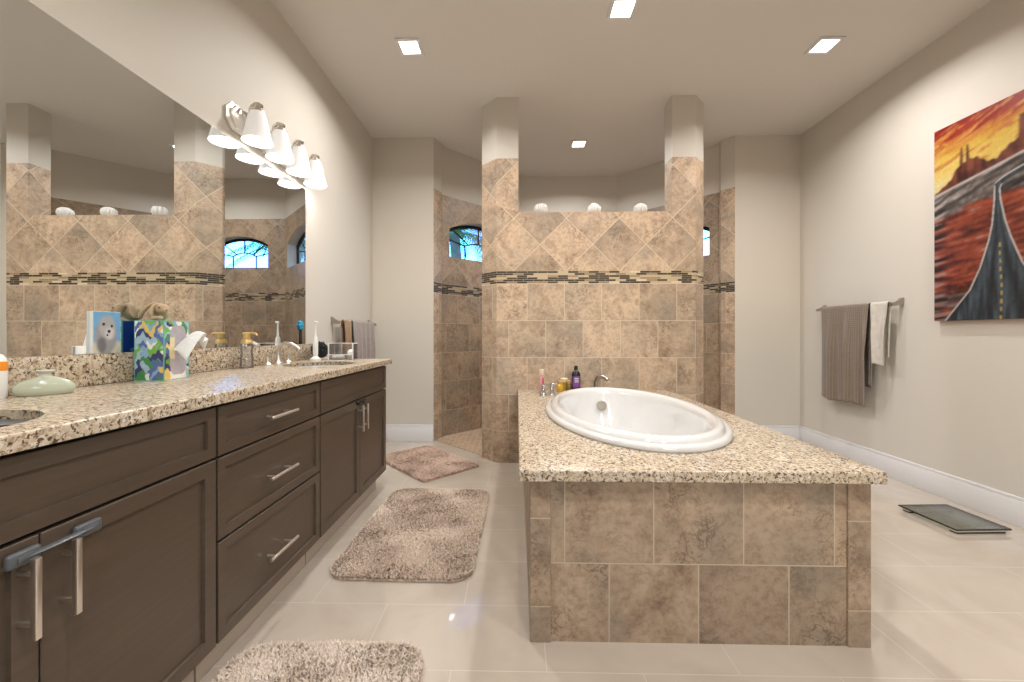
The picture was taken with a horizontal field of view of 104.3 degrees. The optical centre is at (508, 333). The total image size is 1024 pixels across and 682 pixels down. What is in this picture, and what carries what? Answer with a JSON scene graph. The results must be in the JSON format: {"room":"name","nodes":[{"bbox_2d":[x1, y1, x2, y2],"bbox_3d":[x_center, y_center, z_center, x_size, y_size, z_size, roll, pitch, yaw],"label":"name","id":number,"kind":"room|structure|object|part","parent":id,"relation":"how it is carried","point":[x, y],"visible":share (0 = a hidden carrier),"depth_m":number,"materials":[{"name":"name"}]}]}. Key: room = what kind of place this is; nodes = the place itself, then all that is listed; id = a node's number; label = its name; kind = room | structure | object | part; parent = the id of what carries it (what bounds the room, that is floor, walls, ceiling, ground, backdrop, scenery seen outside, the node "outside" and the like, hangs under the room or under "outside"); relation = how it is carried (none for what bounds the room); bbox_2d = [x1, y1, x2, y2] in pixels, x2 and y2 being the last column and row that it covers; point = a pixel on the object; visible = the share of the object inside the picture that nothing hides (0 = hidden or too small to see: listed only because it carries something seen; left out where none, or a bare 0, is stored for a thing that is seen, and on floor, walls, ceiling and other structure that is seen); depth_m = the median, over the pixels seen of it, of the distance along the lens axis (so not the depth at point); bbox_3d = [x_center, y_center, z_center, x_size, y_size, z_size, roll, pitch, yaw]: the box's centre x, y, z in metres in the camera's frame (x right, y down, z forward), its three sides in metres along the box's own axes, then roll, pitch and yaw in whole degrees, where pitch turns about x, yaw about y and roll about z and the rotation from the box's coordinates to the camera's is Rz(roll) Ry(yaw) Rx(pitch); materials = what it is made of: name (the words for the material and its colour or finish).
{"room":"bathroom","nodes":[
{"label":"bathroom","id":0,"kind":"room"},
{"bbox_2d":[8,0,371,358],"bbox_3d":[-1.510,-0.450,1.072,0.150,3.050,6.080,0,0,1],"label":"wall","id":1,"kind":"structure","parent":0,"point":[204,55],"depth_m":2.37,"materials":[{"name":"beige paint"}]},
{"bbox_2d":[0,0,305,357],"bbox_3d":[-1.413,-0.461,1.923,0.006,1.056,1.613,0,0,1],"label":"wall mirror","id":2,"kind":"object","parent":1,"relation":"attached to","point":[116,196],"visible":0.9,"depth_m":1.46,"materials":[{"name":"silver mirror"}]},
{"bbox_2d":[7,344,312,394],"bbox_3d":[-1.415,0.121,1.495,0.019,0.106,2.630,0,0,1],"label":"backsplash","id":3,"kind":"structure","parent":1,"relation":"attached to","point":[103,368],"depth_m":1.42,"materials":[{"name":"stone"}]},
{"bbox_2d":[75,346,85,354],"bbox_3d":[-1.417,0.053,1.318,0.012,0.028,0.032,0,0,1],"label":"lid","id":4,"kind":"object","parent":3,"relation":"on","point":[78,349],"visible":1,"depth_m":1.31,"materials":[{"name":"white plastic"}]},
{"bbox_2d":[90,311,120,353],"bbox_3d":[-1.416,-0.005,1.398,0.013,0.146,0.094,0,0,1],"label":"picture","id":5,"kind":"object","parent":3,"relation":"on","point":[105,327],"visible":1,"depth_m":1.39,"materials":[{"name":"blue paper"}]},
{"bbox_2d":[299,321,303,343],"bbox_3d":[-1.387,-0.011,2.665,0.016,0.156,0.066,0,0,1],"label":"face scrubber","id":6,"kind":"object","parent":3,"relation":"on","point":[301,325],"visible":1,"depth_m":2.66,"materials":[{"name":"blue plastic"}]},
{"bbox_2d":[224,101,326,188],"bbox_3d":[-1.322,-1.113,2.388,0.170,0.210,0.820,0,0,1],"label":"vanity light","id":7,"kind":"object","parent":1,"relation":"attached to","point":[252,127],"visible":1,"depth_m":2.25,"materials":[{"name":"white glass"}]},
{"bbox_3d":[-1.337,-1.165,2.091,0.093,0.106,0.056,0,0,1],"label":"arm","id":8,"kind":"part","parent":7,"relation":"part of","materials":[{"name":"silver metal"}]},
{"bbox_3d":[-1.318,-1.084,2.090,0.148,0.152,0.148,0,0,1],"label":"lamp shade","id":9,"kind":"part","parent":7,"relation":"part of","materials":[{"name":"white glass"}]},
{"bbox_3d":[-1.333,-1.165,2.290,0.093,0.106,0.056,0,0,1],"label":"arm","id":10,"kind":"part","parent":7,"relation":"part of","materials":[{"name":"silver metal"}]},
{"bbox_3d":[-1.313,-1.084,2.290,0.148,0.152,0.148,0,0,1],"label":"lamp shade","id":11,"kind":"part","parent":7,"relation":"part of","materials":[{"name":"white glass"}]},
{"bbox_3d":[-1.329,-1.165,2.490,0.093,0.106,0.056,0,0,1],"label":"arm","id":12,"kind":"part","parent":7,"relation":"part of","materials":[{"name":"silver metal"}]},
{"bbox_3d":[-1.309,-1.084,2.490,0.148,0.152,0.148,0,0,1],"label":"lamp shade","id":13,"kind":"part","parent":7,"relation":"part of","materials":[{"name":"white glass"}]},
{"bbox_3d":[-1.305,-1.084,2.690,0.148,0.152,0.148,0,0,1],"label":"lamp shade","id":14,"kind":"part","parent":7,"relation":"part of","materials":[{"name":"white glass"}]},
{"bbox_2d":[331,316,375,325],"bbox_3d":[-1.344,-0.108,3.514,0.077,0.059,0.809,0,0,1],"label":"towel bar","id":15,"kind":"object","parent":1,"relation":"attached to","point":[333,320],"visible":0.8,"depth_m":3.12,"materials":[{"name":"silver metal"}]},
{"bbox_2d":[341,320,351,357],"bbox_3d":[-1.309,0.054,3.229,0.063,0.338,0.134,0,0,1],"label":"hand towel","id":16,"kind":"object","parent":15,"relation":"hanging from","point":[346,328],"visible":0.88,"depth_m":3.21,"materials":[{"name":"brown fabric"}]},
{"bbox_2d":[351,320,375,358],"bbox_3d":[-1.302,0.134,3.563,0.063,0.497,0.470,0,0,1],"label":"bath towel","id":17,"kind":"object","parent":15,"relation":"hanging from","point":[362,331],"visible":0.61,"depth_m":3.55,"materials":[{"name":"fabric"}]},
{"bbox_2d":[372,137,441,440],"bbox_3d":[-1.033,-0.450,4.157,0.675,3.050,0.310,0,0,1],"label":"wall","id":18,"kind":"structure","parent":0,"point":[406,172],"depth_m":4.00,"materials":[{"name":"paint"}]},
{"bbox_2d":[386,424,432,440],"bbox_3d":[-1.064,0.993,3.994,0.619,0.165,0.018,0,0,1],"label":"baseboard","id":19,"kind":"structure","parent":18,"relation":"attached to","point":[393,432],"depth_m":3.98,"materials":[{"name":"white paint"}]},
{"bbox_2d":[442,146,520,435],"bbox_3d":[-0.329,-0.450,4.644,1.188,3.050,0.160,0,0,-44],"label":"wall","id":20,"kind":"structure","parent":0,"point":[461,173],"depth_m":4.35,"materials":[{"name":"tile"}]},
{"bbox_2d":[450,226,481,261],"bbox_3d":[-0.356,-1.042,4.674,1.006,0.434,0.040,0,0,-44],"label":"window","id":21,"kind":"structure","parent":20,"relation":"in","point":[475,232],"depth_m":4.63,"materials":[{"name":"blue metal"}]},
{"bbox_3d":[-0.358,-1.040,4.676,0.980,0.410,0.006,0,0,-44],"label":"pane","id":22,"kind":"part","parent":21,"relation":"part of","materials":[{"name":"clear glass"}]},
{"bbox_2d":[521,176,616,211],"bbox_3d":[0.756,-0.450,5.065,1.200,3.050,0.160,0,0,1],"label":"wall","id":23,"kind":"structure","parent":0,"point":[559,193],"depth_m":4.99,"materials":[{"name":"paint"}]},
{"bbox_2d":[482,95,702,462],"bbox_3d":[0.716,-0.450,3.388,1.900,3.050,0.165,0,0,1],"label":"wall","id":24,"kind":"structure","parent":0,"point":[618,296],"depth_m":3.31,"materials":[{"name":"tile"}]},
{"bbox_2d":[534,203,547,211],"bbox_3d":[0.276,-1.058,3.390,0.118,0.085,0.113,0,0,1],"label":"seashell","id":25,"kind":"object","parent":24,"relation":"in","point":[540,207],"visible":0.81,"depth_m":3.35,"materials":[{"name":"white ceramic"}]},
{"bbox_2d":[587,203,600,211],"bbox_3d":[0.726,-1.060,3.381,0.116,0.090,0.116,0,0,1],"label":"seashell","id":26,"kind":"object","parent":24,"relation":"in","point":[594,207],"visible":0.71,"depth_m":3.34,"materials":[{"name":"white ceramic"}]},
{"bbox_2d":[633,203,647,211],"bbox_3d":[1.116,-1.060,3.372,0.116,0.090,0.116,0,0,1],"label":"seashell","id":27,"kind":"object","parent":24,"relation":"in","point":[639,207],"visible":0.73,"depth_m":3.33,"materials":[{"name":"white ceramic"}]},
{"bbox_2d":[199,428,1023,681],"bbox_3d":[0.711,1.132,1.635,4.767,0.126,7.500,0,0,1],"label":"floor","id":28,"kind":"structure","parent":0,"point":[947,606],"depth_m":1.51,"materials":[{"name":"beige tile"}]},
{"bbox_2d":[0,406,215,681],"bbox_3d":[-1.140,0.643,0.770,0.562,0.864,0.898,0,0,1],"label":"base cabinet","id":29,"kind":"object","parent":28,"relation":"on","point":[133,598],"visible":0.98,"depth_m":0.91,"materials":[{"name":"brown wood"}]},
{"bbox_3d":[-0.913,0.666,0.540,0.019,0.567,0.446,0,0,1],"label":"door","id":30,"kind":"part","parent":29,"relation":"part of","materials":[{"name":"brown wood"}]},
{"bbox_3d":[-0.880,0.485,0.730,0.041,0.150,0.011,0,0,1],"label":"handle","id":31,"kind":"part","parent":29,"relation":"part of","materials":[{"name":"silver metal"}]},
{"bbox_2d":[3,517,101,571],"bbox_3d":[-0.886,0.410,0.786,0.024,0.028,0.162,0,0,1],"label":"child lock","id":32,"kind":"object","parent":29,"relation":"attached to","point":[22,557],"visible":0.94,"depth_m":0.75,"materials":[{"name":"grey plastic"}]},
{"bbox_3d":[-0.879,0.485,0.798,0.041,0.150,0.011,0,0,1],"label":"handle","id":33,"kind":"part","parent":29,"relation":"part of","materials":[{"name":"silver metal"}]},
{"bbox_3d":[-0.909,0.299,0.764,0.019,0.152,0.894,0,0,1],"label":"false drawer","id":34,"kind":"part","parent":29,"relation":"part of","materials":[{"name":"brown wood"}]},
{"bbox_3d":[-0.904,0.666,0.988,0.019,0.567,0.446,0,0,1],"label":"door","id":35,"kind":"part","parent":29,"relation":"part of","materials":[{"name":"brown wood"}]},
{"bbox_2d":[194,382,319,681],"bbox_3d":[-1.124,0.643,1.540,0.562,0.864,0.631,0,0,1],"label":"base cabinet","id":36,"kind":"object","parent":28,"relation":"on","point":[267,458],"visible":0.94,"depth_m":1.44,"materials":[{"name":"brown wood"}]},
{"bbox_3d":[-0.893,0.509,1.534,0.019,0.252,0.627,0,0,1],"label":"drawer","id":37,"kind":"part","parent":36,"relation":"part of","materials":[{"name":"brown wood"}]},
{"bbox_3d":[-0.893,0.299,1.534,0.019,0.152,0.627,0,0,1],"label":"drawer","id":38,"kind":"part","parent":36,"relation":"part of","materials":[{"name":"brown wood"}]},
{"bbox_3d":[-0.893,0.796,1.534,0.019,0.307,0.627,0,0,1],"label":"drawer","id":39,"kind":"part","parent":36,"relation":"part of","materials":[{"name":"brown wood"}]},
{"bbox_3d":[-0.864,0.813,1.514,0.041,0.012,0.175,0,0,1],"label":"handle","id":40,"kind":"part","parent":36,"relation":"part of","materials":[{"name":"silver metal"}]},
{"bbox_3d":[-0.864,0.523,1.514,0.041,0.012,0.175,0,0,1],"label":"handle","id":41,"kind":"part","parent":36,"relation":"part of","materials":[{"name":"silver metal"}]},
{"bbox_3d":[-0.864,0.303,1.514,0.041,0.012,0.175,0,0,1],"label":"handle","id":42,"kind":"part","parent":36,"relation":"part of","materials":[{"name":"silver metal"}]},
{"bbox_2d":[211,639,424,681],"bbox_3d":[-0.586,1.063,0.881,0.654,0.023,0.994,0,0,0],"label":"bath mat","id":43,"kind":"object","parent":28,"relation":"on","point":[327,661],"visible":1,"depth_m":1.28,"materials":[{"name":"beige fabric"}]},
{"bbox_2d":[305,366,385,563],"bbox_3d":[-1.107,0.643,2.325,0.562,0.864,0.927,0,0,1],"label":"base cabinet","id":44,"kind":"object","parent":28,"relation":"on","point":[352,435],"visible":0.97,"depth_m":2.20,"materials":[{"name":"brown wood"}]},
{"bbox_2d":[0,359,391,455],"bbox_3d":[-1.139,0.192,1.499,0.571,0.034,2.650,0,0,1],"label":"countertop","id":45,"kind":"structure","parent":44,"relation":"on","point":[93,409],"depth_m":1.10,"materials":[{"name":"stone"}]},
{"bbox_2d":[0,354,7,398],"bbox_3d":[-1.390,0.115,1.079,0.041,0.121,0.041,0,0,1],"label":"lotion bottle","id":46,"kind":"object","parent":45,"relation":"on","point":[3,360],"visible":1,"depth_m":1.08,"materials":[{"name":"white plastic"}]},
{"bbox_2d":[0,419,29,424],"bbox_3d":[-1.135,0.263,0.714,0.388,0.132,0.452,0,0,1],"label":"sink","id":47,"kind":"object","parent":45,"relation":"in","point":[7,421],"visible":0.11,"depth_m":0.93,"materials":[{"name":"white ceramic"}]},
{"bbox_2d":[11,369,75,396],"bbox_3d":[-1.331,0.139,1.143,0.051,0.072,0.122,0,0,41],"label":"vase","id":48,"kind":"object","parent":45,"relation":"on","point":[45,384],"visible":1,"depth_m":1.13,"materials":[{"name":"green ceramic"}]},
{"bbox_2d":[134,320,207,380],"bbox_3d":[-1.289,0.062,1.547,0.217,0.226,0.122,0,0,-2],"label":"tissue box","id":49,"kind":"object","parent":45,"relation":"on","point":[162,348],"visible":1,"depth_m":1.49,"materials":[{"name":"cardboard"}]},
{"bbox_2d":[138,302,169,319],"bbox_3d":[-1.354,-0.087,1.540,0.110,0.071,0.083,0,0,15],"label":"rabbit","id":50,"kind":"object","parent":49,"relation":"on","point":[156,311],"visible":0.99,"depth_m":1.52},
{"bbox_2d":[239,332,257,368],"bbox_3d":[-1.334,0.083,2.034,0.081,0.185,0.062,0,0,31],"label":"soap pump","id":51,"kind":"object","parent":45,"relation":"on","point":[246,339],"visible":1,"depth_m":2.04,"materials":[{"name":"clear glass"}]},
{"bbox_2d":[261,341,300,365],"bbox_3d":[-1.295,0.108,2.328,0.155,0.133,0.301,0,0,1],"label":"faucet","id":52,"kind":"object","parent":45,"relation":"on","point":[278,360],"visible":1,"depth_m":2.32,"materials":[{"name":"silver metal"}]},
{"bbox_3d":[-1.349,0.141,2.215,0.048,0.069,0.075,0,0,1],"label":"handle","id":53,"kind":"part","parent":52,"relation":"part of","materials":[{"name":"silver metal"}]},
{"bbox_3d":[-1.295,0.108,2.328,0.155,0.133,0.052,0,0,1],"label":"spout","id":54,"kind":"part","parent":52,"relation":"part of","materials":[{"name":"silver metal"}]},
{"bbox_3d":[-1.344,0.141,2.442,0.048,0.069,0.075,0,0,1],"label":"handle","id":55,"kind":"part","parent":52,"relation":"part of","materials":[{"name":"silver metal"}]},
{"bbox_2d":[310,321,320,360],"bbox_3d":[-1.270,0.045,2.617,0.068,0.260,0.068,0,0,1],"label":"electric toothbrush","id":56,"kind":"object","parent":45,"relation":"on","point":[315,357],"visible":1,"depth_m":2.60,"materials":[{"name":"white plastic"}]},
{"bbox_3d":[-1.270,0.082,2.617,0.033,0.130,0.033,0,0,1],"label":"handle","id":57,"kind":"part","parent":56,"relation":"part of","materials":[{"name":"white plastic"}]},
{"bbox_2d":[299,365,338,366],"bbox_3d":[-1.102,0.263,2.324,0.388,0.132,0.452,0,0,1],"label":"sink","id":58,"kind":"object","parent":45,"relation":"in","point":[314,365],"visible":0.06,"depth_m":2.51,"materials":[{"name":"white ceramic"}]},
{"bbox_2d":[310,341,327,358],"bbox_3d":[-1.295,0.110,2.728,0.120,0.130,0.123,0,0,1],"label":"sponge","id":59,"kind":"object","parent":45,"relation":"on","point":[322,347],"visible":0.72,"depth_m":2.70,"materials":[{"name":"black"}]},
{"bbox_2d":[328,343,357,359],"bbox_3d":[-1.147,0.118,2.759,0.174,0.113,0.084,0,0,1],"label":"acrylic organiser","id":60,"kind":"object","parent":45,"relation":"on","point":[330,345],"visible":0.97,"depth_m":2.75,"materials":[{"name":"clear plastic"}]},
{"bbox_2d":[332,355,344,358],"bbox_3d":[-1.178,0.159,2.755,0.076,0.022,0.044,0,0,1],"label":"soap bar","id":61,"kind":"object","parent":60,"relation":"in","point":[333,356],"visible":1,"depth_m":2.74,"materials":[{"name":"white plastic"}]},
{"bbox_2d":[347,349,351,358],"bbox_3d":[-1.093,0.138,2.759,0.048,0.064,0.048,0,0,1],"label":"cup","id":62,"kind":"object","parent":60,"relation":"in","point":[350,350],"visible":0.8,"depth_m":2.74,"materials":[{"name":"white plastic"}]},
{"bbox_3d":[-0.881,0.666,2.088,0.019,0.567,0.460,0,0,1],"label":"door","id":63,"kind":"part","parent":44,"relation":"part of","materials":[{"name":"brown wood"}]},
{"bbox_3d":[-0.876,0.299,2.319,0.019,0.152,0.923,0,0,1],"label":"false drawer","id":64,"kind":"part","parent":44,"relation":"part of","materials":[{"name":"brown wood"}]},
{"bbox_2d":[356,397,365,404],"bbox_3d":[-0.855,0.393,2.322,0.021,0.034,0.117,0,0,1],"label":"child lock","id":65,"kind":"object","parent":44,"relation":"attached to","point":[358,402],"visible":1,"depth_m":2.30,"materials":[{"name":"black plastic"}]},
{"bbox_3d":[-0.848,0.485,2.285,0.041,0.150,0.011,0,0,1],"label":"handle","id":66,"kind":"part","parent":44,"relation":"part of","materials":[{"name":"silver metal"}]},
{"bbox_3d":[-0.846,0.485,2.353,0.041,0.150,0.011,0,0,1],"label":"handle","id":67,"kind":"part","parent":44,"relation":"part of","materials":[{"name":"silver metal"}]},
{"bbox_3d":[-0.871,0.666,2.551,0.019,0.567,0.460,0,0,1],"label":"door","id":68,"kind":"part","parent":44,"relation":"part of","materials":[{"name":"brown wood"}]},
{"bbox_2d":[330,487,489,582],"bbox_3d":[-0.469,1.063,2.225,0.681,0.023,1.028,0,0,2],"label":"bath mat","id":69,"kind":"object","parent":28,"relation":"on","point":[426,534],"visible":1,"depth_m":2.05,"materials":[{"name":"beige fabric"}]},
{"bbox_2d":[386,445,478,482],"bbox_3d":[-0.690,1.063,3.331,0.548,0.023,0.817,0,0,-43],"label":"bath mat","id":70,"kind":"object","parent":28,"relation":"on","point":[425,463],"visible":0.99,"depth_m":3.26,"materials":[{"name":"beige fabric"}]},
{"bbox_2d":[518,390,887,647],"bbox_3d":[0.671,0.768,2.321,1.231,0.613,1.964,0,0,1],"label":"tub deck","id":71,"kind":"object","parent":28,"relation":"on","point":[763,537],"visible":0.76,"depth_m":1.38,"materials":[{"name":"stone"}]},
{"bbox_3d":[0.124,0.789,2.406,0.053,0.572,1.816,0,0,1],"label":"panel","id":72,"kind":"part","parent":71,"relation":"part of","materials":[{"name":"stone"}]},
{"bbox_2d":[539,369,543,393],"bbox_3d":[0.254,0.367,3.075,0.038,0.190,0.030,0,0,1],"label":"wash bottle","id":73,"kind":"object","parent":71,"relation":"on","point":[541,371],"visible":0.73,"depth_m":3.06,"materials":[{"name":"pink plastic"}]},
{"bbox_2d":[539,384,549,395],"bbox_3d":[0.268,0.415,2.978,0.080,0.094,0.066,0,0,1],"label":"tap","id":74,"kind":"object","parent":71,"relation":"on","point":[543,391],"visible":1,"depth_m":2.96,"materials":[{"name":"silver metal"}]},
{"bbox_2d":[548,383,557,394],"bbox_3d":[0.332,0.415,3.014,0.056,0.094,0.079,0,0,-31],"label":"tap","id":75,"kind":"object","parent":71,"relation":"on","point":[551,391],"visible":0.97,"depth_m":3.01,"materials":[{"name":"silver metal"}]},
{"bbox_2d":[557,380,563,391],"bbox_3d":[0.412,0.415,3.182,0.057,0.093,0.057,0,0,1],"label":"jar","id":76,"kind":"object","parent":71,"relation":"on","point":[560,388],"visible":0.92,"depth_m":3.16,"materials":[{"name":"orange glass"}]},
{"bbox_2d":[560,378,567,390],"bbox_3d":[0.453,0.411,3.251,0.064,0.102,0.064,0,0,1],"label":"jar","id":77,"kind":"object","parent":71,"relation":"on","point":[564,380],"visible":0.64,"depth_m":3.23,"materials":[{"name":"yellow glass"}]},
{"bbox_2d":[566,380,571,389],"bbox_3d":[0.488,0.417,3.220,0.050,0.090,0.050,0,0,1],"label":"jar","id":78,"kind":"object","parent":71,"relation":"on","point":[568,385],"visible":0.84,"depth_m":3.20,"materials":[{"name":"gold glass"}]},
{"bbox_2d":[572,366,580,388],"bbox_3d":[0.542,0.359,3.204,0.072,0.206,0.052,0,0,1],"label":"shampoo bottle","id":79,"kind":"object","parent":71,"relation":"on","point":[576,375],"visible":0.84,"depth_m":3.18,"materials":[{"name":"black plastic"}]},
{"bbox_3d":[0.542,0.382,3.184,0.059,0.090,0.012,0,0,1],"label":"label panel","id":80,"kind":"part","parent":79,"relation":"part of","materials":[{"name":"purple paper"}]},
{"bbox_2d":[594,374,609,386],"bbox_3d":[0.745,0.391,3.191,0.146,0.142,0.052,0,0,39],"label":"tub spout","id":81,"kind":"object","parent":71,"relation":"on","point":[601,376],"visible":0.71,"depth_m":3.19,"materials":[{"name":"silver metal"}]},
{"bbox_2d":[545,387,733,452],"bbox_3d":[0.679,0.640,2.326,0.924,0.464,1.584,0,0,1],"label":"bathtub","id":82,"kind":"object","parent":71,"relation":"in","point":[621,417],"visible":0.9,"depth_m":2.41,"materials":[{"name":"white ceramic"}]},
{"bbox_3d":[0.656,0.789,1.419,1.023,0.572,0.075,0,0,1],"label":"panel","id":83,"kind":"part","parent":71,"relation":"part of","materials":[{"name":"tile"}]},
{"bbox_2d":[898,504,1011,533],"bbox_3d":[2.542,1.060,2.286,0.303,0.030,0.312,0,0,-1],"label":"bathroom scale","id":84,"kind":"object","parent":28,"relation":"on","point":[959,521],"visible":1,"depth_m":2.26,"materials":[{"name":"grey glass"}]},
{"bbox_2d":[271,0,991,176],"bbox_3d":[0.711,-2.025,1.635,4.767,0.100,7.500,0,0,1],"label":"ceiling","id":85,"kind":"structure","parent":0,"point":[574,73],"depth_m":2.87,"materials":[{"name":"paint"}]},
{"bbox_2d":[395,38,424,55],"bbox_3d":[-0.678,-1.970,2.735,0.164,0.010,0.164,0,0,1],"label":"recessed light","id":86,"kind":"object","parent":85,"relation":"in","point":[406,46],"visible":1,"depth_m":2.73,"materials":[{"name":"white paint"}]},
{"bbox_2d":[570,140,587,147],"bbox_3d":[0.727,-1.970,4.126,0.164,0.010,0.164,0,0,1],"label":"recessed light","id":87,"kind":"object","parent":85,"relation":"in","point":[574,143],"visible":1,"depth_m":4.12,"materials":[{"name":"white paint"}]},
{"bbox_2d":[606,0,638,19],"bbox_3d":[0.691,-1.970,2.411,0.164,0.010,0.164,0,0,1],"label":"recessed light","id":88,"kind":"object","parent":85,"relation":"in","point":[618,9],"visible":1,"depth_m":2.42,"materials":[{"name":"white paint"}]},
{"bbox_2d":[804,36,845,54],"bbox_3d":[2.157,-1.970,2.720,0.164,0.010,0.164,0,0,1],"label":"recessed light","id":89,"kind":"object","parent":85,"relation":"in","point":[823,45],"visible":1,"depth_m":2.72,"materials":[{"name":"white paint"}]},
{"bbox_2d":[617,143,718,408],"bbox_3d":[1.823,-0.450,4.599,0.160,3.050,1.188,0,0,-44],"label":"wall","id":90,"kind":"structure","parent":0,"point":[646,185],"depth_m":4.20,"materials":[{"name":"tile"}]},
{"bbox_2d":[703,226,708,255],"bbox_3d":[1.853,-1.042,4.626,0.040,0.434,1.006,0,0,-44],"label":"window","id":91,"kind":"structure","parent":90,"relation":"in","point":[704,228],"depth_m":4.31,"materials":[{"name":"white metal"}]},
{"bbox_2d":[719,135,799,425],"bbox_3d":[2.532,-0.450,4.098,0.728,3.050,0.280,0,0,1],"label":"wall","id":92,"kind":"structure","parent":0,"point":[759,175],"depth_m":3.96,"materials":[{"name":"paint"}]},
{"bbox_2d":[764,426,799,439],"bbox_3d":[2.564,0.993,3.948,0.622,0.165,0.018,0,0,1],"label":"baseboard","id":93,"kind":"structure","parent":92,"relation":"attached to","point":[793,431],"depth_m":3.94,"materials":[{"name":"white paint"}]},
{"bbox_2d":[800,0,1023,497],"bbox_3d":[2.907,-0.450,1.004,0.150,3.050,6.130,0,0,1],"label":"wall","id":94,"kind":"structure","parent":0,"point":[947,397],"depth_m":2.84,"materials":[{"name":"beige paint"}]},
{"bbox_2d":[816,298,903,310],"bbox_3d":[2.840,-0.235,3.269,0.077,0.059,0.764,0,0,1],"label":"towel bar","id":95,"kind":"object","parent":94,"relation":"attached to","point":[900,301],"visible":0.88,"depth_m":2.90,"materials":[{"name":"silver metal"}]},
{"bbox_2d":[821,303,871,406],"bbox_3d":[2.792,0.163,3.323,0.088,0.810,0.480,0,0,1],"label":"bath towel","id":96,"kind":"object","parent":95,"relation":"hanging from","point":[846,329],"visible":0.99,"depth_m":3.25,"materials":[{"name":"brown fabric"}]},
{"bbox_2d":[870,301,891,365],"bbox_3d":[2.791,-0.002,2.997,0.067,0.480,0.140,0,0,1],"label":"cloth","id":97,"kind":"object","parent":95,"relation":"hanging from","point":[880,312],"visible":1,"depth_m":2.98,"materials":[{"name":"beige fabric"}]},
{"bbox_2d":[799,426,1023,528],"bbox_3d":[2.822,0.993,0.996,0.018,0.165,5.910,0,0,1],"label":"baseboard","id":98,"kind":"structure","parent":94,"relation":"attached to","point":[1006,507],"depth_m":2.67,"materials":[{"name":"white paint"}]},
{"bbox_2d":[934,89,1023,320],"bbox_3d":[2.838,-0.713,2.166,0.035,1.255,0.960,0,0,1],"label":"painting","id":99,"kind":"object","parent":94,"relation":"attached to","point":[979,157],"visible":1,"depth_m":2.39,"materials":[{"name":"fabric"}]},
{"label":"outside","id":100,"kind":"structure","parent":0,"visible":0},
{"bbox_2d":[450,229,474,257],"bbox_3d":[-0.912,-0.492,7.525,3.280,3.774,2.888,0,0,1],"label":"palm tree","id":101,"kind":"object","parent":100,"point":[455,249],"visible":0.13,"depth_m":7.57,"materials":[{"name":"green plant"}]}
]}

